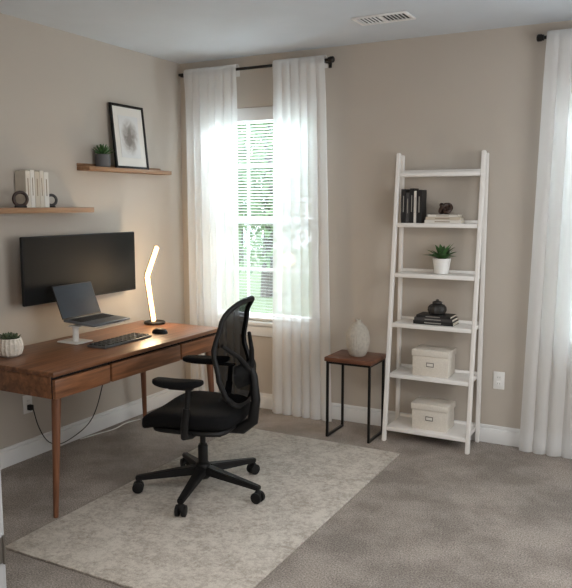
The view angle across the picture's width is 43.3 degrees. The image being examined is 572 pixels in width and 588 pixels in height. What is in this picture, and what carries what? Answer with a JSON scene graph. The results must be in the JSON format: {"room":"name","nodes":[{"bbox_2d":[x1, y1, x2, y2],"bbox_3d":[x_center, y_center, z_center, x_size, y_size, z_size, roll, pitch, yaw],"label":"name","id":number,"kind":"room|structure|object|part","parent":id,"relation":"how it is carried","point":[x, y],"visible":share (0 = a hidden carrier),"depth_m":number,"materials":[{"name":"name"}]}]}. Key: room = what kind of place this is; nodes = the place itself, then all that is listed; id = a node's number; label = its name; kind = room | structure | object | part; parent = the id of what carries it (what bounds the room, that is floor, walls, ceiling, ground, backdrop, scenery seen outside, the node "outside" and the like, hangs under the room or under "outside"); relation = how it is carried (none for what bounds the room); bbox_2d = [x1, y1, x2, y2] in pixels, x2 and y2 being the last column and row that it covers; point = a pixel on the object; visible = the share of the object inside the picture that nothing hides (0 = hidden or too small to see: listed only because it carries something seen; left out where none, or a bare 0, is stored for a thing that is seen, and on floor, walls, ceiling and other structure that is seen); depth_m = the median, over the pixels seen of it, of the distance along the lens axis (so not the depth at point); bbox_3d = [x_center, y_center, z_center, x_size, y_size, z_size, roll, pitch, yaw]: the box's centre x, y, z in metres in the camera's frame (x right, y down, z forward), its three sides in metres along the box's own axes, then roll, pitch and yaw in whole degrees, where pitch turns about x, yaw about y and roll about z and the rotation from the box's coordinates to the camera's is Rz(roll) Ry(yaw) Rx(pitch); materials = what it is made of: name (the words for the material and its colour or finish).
{"room":"home office","nodes":[
{"label":"home office","id":0,"kind":"room"},
{"bbox_2d":[0,13,185,448],"bbox_3d":[-2.280,-0.179,3.456,0.140,2.740,5.800,4,8,28],"label":"wall","id":1,"kind":"structure","parent":0,"point":[57,86],"depth_m":4.91,"materials":[{"name":"paint"}]},
{"bbox_2d":[22,395,32,413],"bbox_3d":[-1.649,0.702,4.597,0.008,0.120,0.074,4,8,28],"label":"wall outlet","id":2,"kind":"object","parent":1,"relation":"attached to","point":[27,399],"visible":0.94,"depth_m":4.58,"materials":[{"name":"white plastic"}]},
{"bbox_2d":[0,207,93,213],"bbox_3d":[-1.573,-0.515,4.433,0.155,0.034,0.950,4,8,28],"label":"shelf","id":3,"kind":"object","parent":1,"relation":"attached to","point":[38,209],"visible":0.97,"depth_m":4.47,"materials":[{"name":"brown wood"}]},
{"bbox_2d":[12,191,28,207],"bbox_3d":[-1.585,-0.566,4.296,0.100,0.101,0.040,-5,9,-37],"label":"bookend","id":4,"kind":"object","parent":3,"relation":"on","point":[16,193],"visible":1,"depth_m":4.29,"materials":[{"name":"black plastic"}]},
{"bbox_2d":[15,171,30,207],"bbox_3d":[-1.607,-0.640,4.401,0.090,0.222,0.037,4,8,28],"label":"book","id":5,"kind":"object","parent":3,"relation":"on","point":[22,178],"visible":0.73,"depth_m":4.38,"materials":[{"name":"beige paper"}]},
{"bbox_2d":[20,170,35,207],"bbox_3d":[-1.590,-0.647,4.432,0.090,0.228,0.033,4,8,28],"label":"book","id":6,"kind":"object","parent":3,"relation":"on","point":[32,181],"visible":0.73,"depth_m":4.41,"materials":[{"name":"white paper"}]},
{"bbox_2d":[34,171,40,207],"bbox_3d":[-1.573,-0.647,4.465,0.090,0.220,0.039,4,8,28],"label":"book","id":7,"kind":"object","parent":3,"relation":"on","point":[36,174],"visible":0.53,"depth_m":4.44,"materials":[{"name":"beige paper"}]},
{"bbox_2d":[37,171,44,206],"bbox_3d":[-1.555,-0.654,4.497,0.090,0.226,0.033,4,8,28],"label":"book","id":8,"kind":"object","parent":3,"relation":"on","point":[41,176],"visible":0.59,"depth_m":4.47,"materials":[{"name":"beige paper"}]},
{"bbox_2d":[43,172,49,206],"bbox_3d":[-1.538,-0.655,4.529,0.090,0.219,0.039,4,8,28],"label":"book","id":9,"kind":"object","parent":3,"relation":"on","point":[46,179],"visible":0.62,"depth_m":4.51,"materials":[{"name":"white paper"}]},
{"bbox_2d":[49,194,57,206],"bbox_3d":[-1.495,-0.595,4.587,0.050,0.087,0.073,3,8,23],"label":"bookend","id":10,"kind":"object","parent":3,"relation":"on","point":[50,195],"visible":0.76,"depth_m":4.59,"materials":[{"name":"black plastic"}]},
{"bbox_2d":[19,232,135,306],"bbox_3d":[-1.400,-0.190,4.803,0.151,0.420,1.030,4,8,28],"label":"monitor","id":11,"kind":"object","parent":1,"relation":"attached to","point":[107,260],"visible":0.99,"depth_m":4.70,"materials":[{"name":"black plastic"}]},
{"bbox_2d":[0,389,184,468],"bbox_3d":[-1.622,0.987,4.675,0.016,0.125,3.300,4,8,28],"label":"baseboard","id":12,"kind":"structure","parent":1,"relation":"attached to","point":[16,453],"depth_m":5.05,"materials":[{"name":"white wood"}]},
{"bbox_2d":[77,163,171,174],"bbox_3d":[-1.150,-0.905,5.225,0.115,0.050,0.900,4,8,28],"label":"shelf","id":13,"kind":"object","parent":1,"relation":"attached to","point":[80,166],"visible":0.97,"depth_m":5.09,"materials":[{"name":"brown wood"}]},
{"bbox_2d":[95,154,110,166],"bbox_3d":[-1.269,-0.923,4.990,0.106,0.088,0.106,4,8,28],"label":"pot","id":14,"kind":"object","parent":13,"relation":"on","point":[101,160],"depth_m":4.95,"materials":[{"name":"grey ceramic"}]},
{"bbox_2d":[93,144,114,166],"bbox_3d":[-1.266,-0.960,4.991,0.158,0.161,0.162,-1,7,-7],"label":"potted succulent","id":15,"kind":"object","parent":13,"relation":"on","point":[102,158],"visible":0.98,"depth_m":4.95,"materials":[{"name":"green plant"}]},
{"bbox_2d":[108,102,148,169],"bbox_3d":[-1.139,-1.140,5.236,0.066,0.459,0.360,4,8,28],"label":"picture frame","id":16,"kind":"object","parent":13,"relation":"on","point":[127,124],"visible":0.89,"depth_m":5.22,"materials":[{"name":"white paper"}]},
{"bbox_2d":[118,115,140,158],"bbox_3d":[-1.137,-1.140,5.234,0.002,0.300,0.210,-3,5,29],"label":"artwork","id":17,"kind":"object","parent":16,"relation":"attached to","point":[128,126],"depth_m":5.23},
{"bbox_2d":[0,0,571,63],"bbox_3d":[-0.145,-1.447,2.150,4.980,0.100,6.080,4,8,28],"label":"ceiling","id":18,"kind":"structure","parent":0,"point":[177,31],"depth_m":4.44,"materials":[{"name":"paint"}]},
{"bbox_2d":[351,11,415,25],"bbox_3d":[0.590,-1.665,4.354,0.350,0.010,0.190,4,8,28],"label":"ceiling vent","id":19,"kind":"object","parent":18,"relation":"in","point":[401,15],"visible":1,"depth_m":4.34,"materials":[{"name":"white metal"}]},
{"bbox_2d":[1,406,571,587],"bbox_3d":[-0.145,1.371,2.501,4.980,0.100,6.080,4,8,28],"label":"floor","id":20,"kind":"structure","parent":0,"point":[439,515],"depth_m":3.84,"materials":[{"name":"grey carpet"}]},
{"bbox_2d":[0,320,217,517],"bbox_3d":[-1.117,0.679,4.517,0.690,0.775,1.544,4,8,28],"label":"writing desk","id":21,"kind":"object","parent":20,"relation":"on","point":[53,370],"visible":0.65,"depth_m":4.08,"materials":[{"name":"brown wood"}]},
{"bbox_2d":[0,332,23,357],"bbox_3d":[-1.546,0.282,4.032,0.146,0.133,0.144,4,8,28],"label":"potted succulent","id":22,"kind":"object","parent":21,"relation":"on","point":[11,344],"visible":1,"depth_m":3.99,"materials":[{"name":"white ceramic"}]},
{"bbox_3d":[-1.195,0.846,3.755,0.049,0.632,0.104,0,7,1],"label":"leg","id":23,"kind":"part","parent":21,"relation":"part of","materials":[{"name":"brown wood"}]},
{"bbox_2d":[27,385,102,443],"bbox_3d":[-1.440,0.675,4.869,0.083,0.628,0.709,5,9,37],"label":"power cord","id":24,"kind":"object","parent":21,"relation":"hanging from","point":[30,407],"visible":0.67,"depth_m":4.70,"materials":[{"name":"black plastic"}]},
{"bbox_3d":[-1.087,0.467,3.848,0.024,0.102,0.409,4,8,28],"label":"drawer","id":25,"kind":"part","parent":21,"relation":"part of","materials":[{"name":"brown wood"}]},
{"bbox_2d":[57,321,123,344],"bbox_3d":[-1.222,0.229,4.508,0.250,0.120,0.330,4,8,28],"label":"laptop stand","id":26,"kind":"object","parent":21,"relation":"on","point":[75,340],"visible":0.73,"depth_m":4.41,"materials":[{"name":"white plastic"}]},
{"bbox_3d":[-1.292,0.245,4.422,0.038,0.089,0.038,4,8,28],"label":"post","id":27,"kind":"part","parent":26,"relation":"part of","materials":[{"name":"white plastic"}]},
{"bbox_2d":[52,281,129,326],"bbox_3d":[-1.223,0.059,4.528,0.330,0.230,0.340,4,8,28],"label":"laptop","id":28,"kind":"object","parent":26,"relation":"on","point":[74,300],"visible":1,"depth_m":4.55,"materials":[{"name":"grey metal"}]},
{"bbox_3d":[-1.330,0.038,4.583,0.086,0.203,0.340,4,8,28],"label":"lid","id":29,"kind":"part","parent":28,"relation":"part of","materials":[{"name":"grey metal"}]},
{"bbox_2d":[68,321,123,327],"bbox_3d":[-1.206,0.178,4.511,0.230,0.021,0.300,4,8,28],"label":"tray","id":30,"kind":"object","parent":26,"relation":"on","point":[75,325],"depth_m":4.42,"materials":[{"name":"white plastic"}]},
{"bbox_2d":[87,332,151,348],"bbox_3d":[-1.022,0.285,4.454,0.140,0.022,0.450,3,8,26],"label":"keyboard","id":31,"kind":"object","parent":21,"relation":"on","point":[131,337],"visible":1,"depth_m":4.39,"materials":[{"name":"black plastic"}]},
{"bbox_3d":[-1.044,0.656,5.285,0.051,0.631,0.064,4,8,28],"label":"leg","id":32,"kind":"part","parent":21,"relation":"part of","materials":[{"name":"brown wood"}]},
{"bbox_3d":[-0.833,0.408,4.320,0.024,0.102,0.637,4,8,28],"label":"drawer","id":33,"kind":"part","parent":21,"relation":"part of","materials":[{"name":"brown wood"}]},
{"bbox_2d":[144,246,165,324],"bbox_3d":[-0.937,-0.064,5.107,0.152,0.553,0.152,-2,7,-12],"label":"desk lamp","id":34,"kind":"object","parent":21,"relation":"on","point":[153,321],"visible":1,"depth_m":5.07,"materials":[{"name":"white plastic"}]},
{"bbox_2d":[152,328,167,333],"bbox_3d":[-0.833,0.242,4.752,0.110,0.035,0.062,3,8,23],"label":"computer mouse","id":35,"kind":"object","parent":21,"relation":"on","point":[156,330],"visible":1,"depth_m":4.73,"materials":[{"name":"black plastic"}]},
{"bbox_3d":[-0.574,0.348,4.802,0.024,0.102,0.432,4,8,28],"label":"drawer","id":36,"kind":"part","parent":21,"relation":"part of","materials":[{"name":"brown wood"}]},
{"bbox_3d":[-0.524,0.690,5.015,0.075,0.631,0.049,-5,9,-35],"label":"leg","id":37,"kind":"part","parent":21,"relation":"part of","materials":[{"name":"brown wood"}]},
{"bbox_2d":[80,419,140,439],"bbox_3d":[-1.261,0.975,5.211,0.035,0.014,0.583,4,8,30],"label":"power cord","id":38,"kind":"object","parent":20,"relation":"on","point":[137,419],"visible":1,"depth_m":5.17,"materials":[{"name":"white plastic"}]},
{"bbox_2d":[5,428,399,587],"bbox_3d":[-0.297,1.122,4.053,1.228,0.010,2.120,4,8,28],"label":"area rug","id":39,"kind":"object","parent":20,"relation":"on","point":[124,537],"visible":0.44,"depth_m":3.68,"materials":[{"name":"beige carpet"}]},
{"bbox_2d":[132,296,264,516],"bbox_3d":[-0.467,0.561,4.001,0.764,1.114,0.748,2,7,17],"label":"office chair","id":40,"kind":"object","parent":39,"relation":"on","point":[191,414],"visible":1,"depth_m":3.88,"materials":[{"name":"black plastic"}]},
{"bbox_3d":[-0.673,1.006,4.059,0.345,0.076,0.056,-1,7,-6],"label":"leg","id":41,"kind":"part","parent":40,"relation":"part of","materials":[{"name":"black plastic"}]},
{"bbox_3d":[-0.513,0.624,3.834,0.130,0.309,0.242,2,7,17],"label":"armrest","id":42,"kind":"part","parent":40,"relation":"part of","materials":[{"name":"black plastic"}]},
{"bbox_3d":[-0.552,0.980,4.266,0.056,0.076,0.345,-3,8,-24],"label":"leg","id":43,"kind":"part","parent":40,"relation":"part of","materials":[{"name":"black plastic"}]},
{"bbox_3d":[-0.512,1.028,3.881,0.056,0.076,0.345,2,7,12],"label":"leg","id":44,"kind":"part","parent":40,"relation":"part of","materials":[{"name":"black plastic"}]},
{"bbox_3d":[-0.496,0.674,4.047,0.536,0.140,0.524,2,7,17],"label":"seat","id":45,"kind":"part","parent":40,"relation":"part of","materials":[{"name":"black fabric"}]},
{"bbox_3d":[-0.316,0.987,4.216,0.345,0.076,0.056,-6,9,-42],"label":"leg","id":46,"kind":"part","parent":40,"relation":"part of","materials":[{"name":"black plastic"}]},
{"bbox_3d":[-0.257,0.310,3.928,0.138,0.599,0.490,2,7,17],"label":"frame","id":47,"kind":"part","parent":40,"relation":"part of","materials":[{"name":"black plastic"}]},
{"bbox_3d":[-0.291,1.016,3.978,0.345,0.076,0.056,4,8,30],"label":"leg","id":48,"kind":"part","parent":40,"relation":"part of","materials":[{"name":"black plastic"}]},
{"bbox_2d":[324,349,385,443],"bbox_3d":[0.489,0.712,5.073,0.347,0.572,0.305,4,8,28],"label":"side table","id":49,"kind":"object","parent":20,"relation":"on","point":[342,357],"visible":0.87,"depth_m":5.00,"materials":[{"name":"brown wood"}]},
{"bbox_3d":[0.289,0.741,5.033,0.016,0.526,0.016,4,8,28],"label":"leg","id":50,"kind":"part","parent":49,"relation":"part of","materials":[{"name":"black metal"}]},
{"bbox_3d":[0.414,0.712,5.265,0.016,0.526,0.016,4,8,28],"label":"leg","id":51,"kind":"part","parent":49,"relation":"part of","materials":[{"name":"black metal"}]},
{"bbox_3d":[0.489,0.467,5.043,0.327,0.016,0.281,4,8,28],"label":"frame","id":52,"kind":"part","parent":49,"relation":"part of","materials":[{"name":"black metal"}]},
{"bbox_2d":[346,319,369,356],"bbox_3d":[0.500,0.303,5.008,0.166,0.256,0.165,4,8,28],"label":"vase","id":53,"kind":"object","parent":49,"relation":"on","point":[357,336],"visible":1,"depth_m":4.95,"materials":[{"name":"white ceramic"}]},
{"bbox_3d":[0.564,0.759,4.887,0.016,0.526,0.016,4,8,28],"label":"leg","id":54,"kind":"part","parent":49,"relation":"part of","materials":[{"name":"black metal"}]},
{"bbox_3d":[0.689,0.730,5.119,0.016,0.526,0.016,4,8,28],"label":"leg","id":55,"kind":"part","parent":49,"relation":"part of","materials":[{"name":"black metal"}]},
{"bbox_2d":[382,150,488,454],"bbox_3d":[0.995,0.040,4.837,0.602,1.967,0.300,4,8,28],"label":"ladder shelf","id":56,"kind":"object","parent":20,"relation":"on","point":[461,431],"visible":0.91,"depth_m":4.85,"materials":[{"name":"white paint"}]},
{"bbox_3d":[0.723,0.028,4.936,0.028,1.967,0.222,4,8,28],"label":"leg","id":57,"kind":"part","parent":56,"relation":"part of","materials":[{"name":"white paint"}]},
{"bbox_3d":[0.806,0.013,5.091,0.028,1.955,0.026,4,8,28],"label":"leg","id":58,"kind":"part","parent":56,"relation":"part of","materials":[{"name":"white paint"}]},
{"bbox_2d":[401,189,409,222],"bbox_3d":[0.822,-0.603,4.938,0.033,0.228,0.106,4,8,28],"label":"book","id":59,"kind":"object","parent":56,"relation":"on","point":[403,191],"visible":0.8,"depth_m":4.89,"materials":[{"name":"black paper"}]},
{"bbox_2d":[406,192,409,222],"bbox_3d":[0.848,-0.590,4.925,0.025,0.205,0.106,4,8,28],"label":"book","id":60,"kind":"object","parent":56,"relation":"on","point":[407,193],"visible":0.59,"depth_m":4.88,"materials":[{"name":"black paper"}]},
{"bbox_2d":[409,188,418,222],"bbox_3d":[0.873,-0.602,4.910,0.029,0.232,0.106,4,8,28],"label":"book","id":61,"kind":"object","parent":56,"relation":"on","point":[411,209],"visible":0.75,"depth_m":4.87,"materials":[{"name":"black paper"}]},
{"bbox_2d":[413,191,416,222],"bbox_3d":[0.894,-0.592,4.900,0.017,0.215,0.106,4,8,28],"label":"book","id":62,"kind":"object","parent":56,"relation":"on","point":[415,192],"visible":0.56,"depth_m":4.85,"materials":[{"name":"white paper"}]},
{"bbox_2d":[416,190,426,222],"bbox_3d":[0.919,-0.594,4.887,0.037,0.222,0.106,4,8,28],"label":"book","id":63,"kind":"object","parent":56,"relation":"on","point":[421,194],"visible":0.93,"depth_m":4.85,"materials":[{"name":"black paper"}]},
{"bbox_2d":[411,396,455,432],"bbox_3d":[1.006,0.823,4.926,0.257,0.179,0.187,4,8,28],"label":"storage box","id":64,"kind":"object","parent":56,"relation":"on","point":[433,414],"visible":1,"depth_m":4.86,"materials":[{"name":"beige fabric"}]},
{"bbox_3d":[1.006,0.755,4.917,0.257,0.044,0.187,4,8,28],"label":"lid","id":65,"kind":"part","parent":64,"relation":"part of","materials":[{"name":"beige fabric"}]},
{"bbox_2d":[412,344,455,378],"bbox_3d":[1.007,0.458,4.903,0.257,0.179,0.187,4,8,28],"label":"storage box","id":66,"kind":"object","parent":56,"relation":"on","point":[428,360],"visible":1,"depth_m":4.83,"materials":[{"name":"beige fabric"}]},
{"bbox_3d":[1.007,0.390,4.894,0.257,0.044,0.187,4,8,28],"label":"lid","id":67,"kind":"part","parent":66,"relation":"part of","materials":[{"name":"beige fabric"}]},
{"bbox_2d":[413,320,458,326],"bbox_3d":[1.021,0.188,4.896,0.275,0.025,0.150,4,8,28],"label":"book","id":68,"kind":"object","parent":56,"relation":"on","point":[414,321],"visible":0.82,"depth_m":4.83,"materials":[{"name":"black paper"}]},
{"bbox_2d":[414,316,457,322],"bbox_3d":[1.021,0.165,4.893,0.262,0.019,0.150,4,8,28],"label":"book","id":69,"kind":"object","parent":68,"relation":"on","point":[454,319],"visible":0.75,"depth_m":4.83,"materials":[{"name":"black paper"}]},
{"bbox_2d":[416,312,455,319],"bbox_3d":[1.021,0.146,4.891,0.235,0.017,0.150,4,8,28],"label":"book","id":70,"kind":"object","parent":69,"relation":"on","point":[448,316],"visible":0.97,"depth_m":4.84,"materials":[{"name":"black paper"}]},
{"bbox_2d":[428,299,446,314],"bbox_3d":[1.025,0.086,4.881,0.132,0.103,0.132,4,8,28],"label":"jar","id":71,"kind":"object","parent":70,"relation":"on","point":[437,308],"visible":1,"depth_m":4.84,"materials":[{"name":"black ceramic"}]},
{"bbox_3d":[1.025,0.050,4.876,0.068,0.030,0.068,4,8,28],"label":"lid","id":72,"kind":"part","parent":71,"relation":"part of","materials":[{"name":"black ceramic"}]},
{"bbox_2d":[428,244,455,273],"bbox_3d":[1.047,-0.240,4.842,0.196,0.208,0.202,-2,7,-15],"label":"potted plant","id":73,"kind":"object","parent":56,"relation":"on","point":[441,262],"visible":1,"depth_m":4.81,"materials":[{"name":"green plant"}]},
{"bbox_3d":[1.048,-0.188,4.846,0.120,0.104,0.120,4,8,28],"label":"pot","id":74,"kind":"part","parent":73,"relation":"part of","materials":[{"name":"white ceramic"}]},
{"bbox_2d":[424,220,464,223],"bbox_3d":[1.063,-0.484,4.817,0.245,0.021,0.116,4,8,28],"label":"book","id":75,"kind":"object","parent":56,"relation":"on","point":[426,221],"visible":0.93,"depth_m":4.76,"materials":[{"name":"white paper"}]},
{"bbox_2d":[425,217,463,219],"bbox_3d":[1.063,-0.505,4.814,0.232,0.019,0.116,4,8,28],"label":"book","id":76,"kind":"object","parent":75,"relation":"on","point":[427,218],"visible":0.93,"depth_m":4.76,"materials":[{"name":"white paper"}]},
{"bbox_2d":[428,214,461,216],"bbox_3d":[1.063,-0.523,4.812,0.205,0.015,0.116,4,8,28],"label":"book","id":77,"kind":"object","parent":76,"relation":"on","point":[430,215],"visible":1,"depth_m":4.78,"materials":[{"name":"white paper"}]},
{"bbox_2d":[438,203,452,213],"bbox_3d":[1.067,-0.570,4.805,0.094,0.077,0.091,4,8,28],"label":"knot","id":78,"kind":"object","parent":77,"relation":"on","point":[446,208],"visible":1,"depth_m":4.78,"materials":[{"name":"brown wood"}]},
{"bbox_3d":[1.229,0.061,4.668,0.028,1.967,0.222,4,8,28],"label":"leg","id":79,"kind":"part","parent":56,"relation":"part of","materials":[{"name":"white paint"}]},
{"bbox_3d":[1.312,0.047,4.823,0.028,1.955,0.026,4,8,28],"label":"leg","id":80,"kind":"part","parent":56,"relation":"part of","materials":[{"name":"white paint"}]},
{"bbox_2d":[180,20,571,428],"bbox_3d":[1.254,-0.361,4.925,4.980,2.740,0.140,4,8,28],"label":"wall","id":81,"kind":"structure","parent":0,"point":[438,102],"depth_m":4.96,"materials":[{"name":"paint"}]},
{"bbox_2d":[238,122,272,317],"bbox_3d":[-0.174,-0.619,5.696,0.950,1.660,0.050,4,8,28],"label":"window","id":82,"kind":"structure","parent":81,"relation":"in","point":[248,268],"depth_m":5.75,"materials":[{"name":"white plastic"}]},
{"bbox_2d":[237,106,272,320],"bbox_3d":[-0.204,-0.613,5.641,0.942,1.654,0.064,4,8,28],"label":"window blind","id":83,"kind":"object","parent":82,"relation":"attached to","point":[256,113],"visible":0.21,"depth_m":5.61,"materials":[{"name":"white plastic"}]},
{"bbox_3d":[-0.203,0.198,5.744,0.930,0.020,0.036,4,8,28],"label":"rail","id":84,"kind":"part","parent":83,"relation":"part of","materials":[{"name":"white plastic"}]},
{"bbox_2d":[178,56,334,77],"bbox_3d":[-0.238,-1.693,5.418,1.342,0.070,0.112,4,8,28],"label":"curtain rod","id":85,"kind":"object","parent":81,"relation":"attached to","point":[331,59],"visible":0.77,"depth_m":5.33,"materials":[{"name":"black metal"}]},
{"bbox_2d":[183,64,239,391],"bbox_3d":[-0.575,-0.430,5.716,0.495,2.664,0.067,4,8,28],"label":"curtain","id":86,"kind":"object","parent":85,"relation":"hanging from","point":[210,92],"visible":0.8,"depth_m":5.65,"materials":[{"name":"white fabric"}]},
{"bbox_2d":[272,55,331,421],"bbox_3d":[0.117,-0.384,5.348,0.519,2.664,0.069,4,8,28],"label":"curtain","id":87,"kind":"object","parent":85,"relation":"hanging from","point":[301,293],"visible":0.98,"depth_m":5.33,"materials":[{"name":"white fabric"}]},
{"bbox_2d":[246,321,272,336],"bbox_3d":[-0.214,0.272,5.731,1.070,0.114,0.120,4,8,28],"label":"trim","id":88,"kind":"structure","parent":81,"relation":"attached to","point":[257,328],"depth_m":5.68,"materials":[{"name":"white wood"}]},
{"bbox_2d":[260,392,519,446],"bbox_3d":[1.224,0.945,5.014,4.684,0.125,0.016,4,8,28],"label":"baseboard","id":89,"kind":"structure","parent":81,"relation":"attached to","point":[494,434],"depth_m":5.29,"materials":[{"name":"white wood"}]},
{"bbox_2d":[493,371,504,389],"bbox_3d":[1.436,0.584,4.859,0.074,0.120,0.008,4,8,28],"label":"wall outlet","id":90,"kind":"object","parent":81,"relation":"attached to","point":[498,377],"visible":1,"depth_m":4.86,"materials":[{"name":"white plastic"}]},
{"bbox_2d":[536,34,546,41],"bbox_3d":[2.169,-1.534,4.142,1.380,0.070,0.112,4,8,28],"label":"curtain rod","id":91,"kind":"object","parent":81,"relation":"attached to","point":[540,37],"visible":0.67,"depth_m":4.41,"materials":[{"name":"black metal"}]},
{"bbox_2d":[519,28,571,458],"bbox_3d":[1.864,-0.268,4.420,0.739,2.664,0.072,4,8,28],"label":"curtain","id":92,"kind":"object","parent":91,"relation":"hanging from","point":[546,411],"visible":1,"depth_m":4.52,"materials":[{"name":"white fabric"}]},
{"bbox_3d":[-1.723,-0.077,2.643,1.615,2.740,0.120,4,8,28],"label":"wall","id":93,"kind":"structure","parent":0,"visible":0},
{"bbox_2d":[0,469,6,587],"bbox_3d":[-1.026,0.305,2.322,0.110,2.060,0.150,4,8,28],"label":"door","id":94,"kind":"structure","parent":93,"relation":"in","point":[2,536],"depth_m":2.42,"materials":[{"name":"paint"}]},
{"label":"outside","id":95,"kind":"structure","parent":0,"visible":0},
{"bbox_2d":[239,249,272,313],"bbox_3d":[5.389,-0.030,17.798,28.000,0.100,25.500,4,8,28],"label":"ground","id":96,"kind":"structure","parent":95,"point":[267,303],"depth_m":17.54,"materials":[{"name":"green plant"}]},
{"bbox_2d":[237,120,272,297],"bbox_3d":[-0.453,-2.787,16.298,4.514,5.752,4.374,4,8,28],"label":"tree","id":97,"kind":"object","parent":96,"relation":"on","point":[267,291],"visible":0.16,"depth_m":15.84,"materials":[{"name":"green plant"}]},
{"bbox_2d":[238,123,272,266],"bbox_3d":[-1.604,-4.604,24.137,5.929,7.418,5.815,4,8,28],"label":"tree","id":98,"kind":"object","parent":96,"relation":"on","point":[264,123],"visible":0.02,"depth_m":24.38,"materials":[{"name":"green plant"}]}
]}

